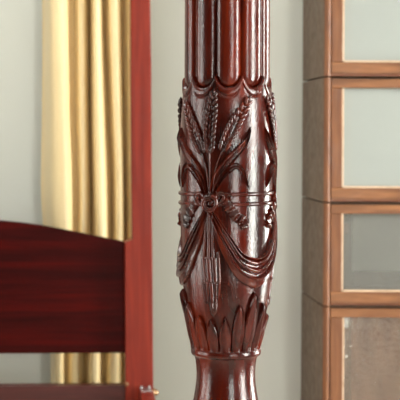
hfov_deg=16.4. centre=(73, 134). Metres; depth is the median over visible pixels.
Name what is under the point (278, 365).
wall
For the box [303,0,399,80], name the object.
bookcase section
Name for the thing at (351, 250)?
bookcase section
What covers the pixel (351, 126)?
bookcase section
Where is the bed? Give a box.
[0,0,277,399]
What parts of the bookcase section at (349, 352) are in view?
panel, panel, rail, panel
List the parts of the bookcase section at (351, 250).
panel, panel, door, rail, shelf, panel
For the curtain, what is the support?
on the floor
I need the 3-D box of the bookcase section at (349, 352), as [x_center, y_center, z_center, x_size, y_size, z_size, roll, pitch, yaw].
[1.066,0.822,3.725,0.872,0.752,0.360,0,0,0]
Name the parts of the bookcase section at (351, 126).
panel, door, panel, rail, panel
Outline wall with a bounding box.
[0,0,306,399]
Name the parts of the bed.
headboard panel, head rail, head post, rail, blade, blade, stem, stem, stem, stem, stem, foot post, blade, blade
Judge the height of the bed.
2.150 m
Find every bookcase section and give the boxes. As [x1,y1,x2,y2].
[301,197,399,305]
[301,292,399,399]
[302,77,399,201]
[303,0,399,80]
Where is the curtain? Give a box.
[41,0,130,382]
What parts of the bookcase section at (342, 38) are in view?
panel, shelf, door, panel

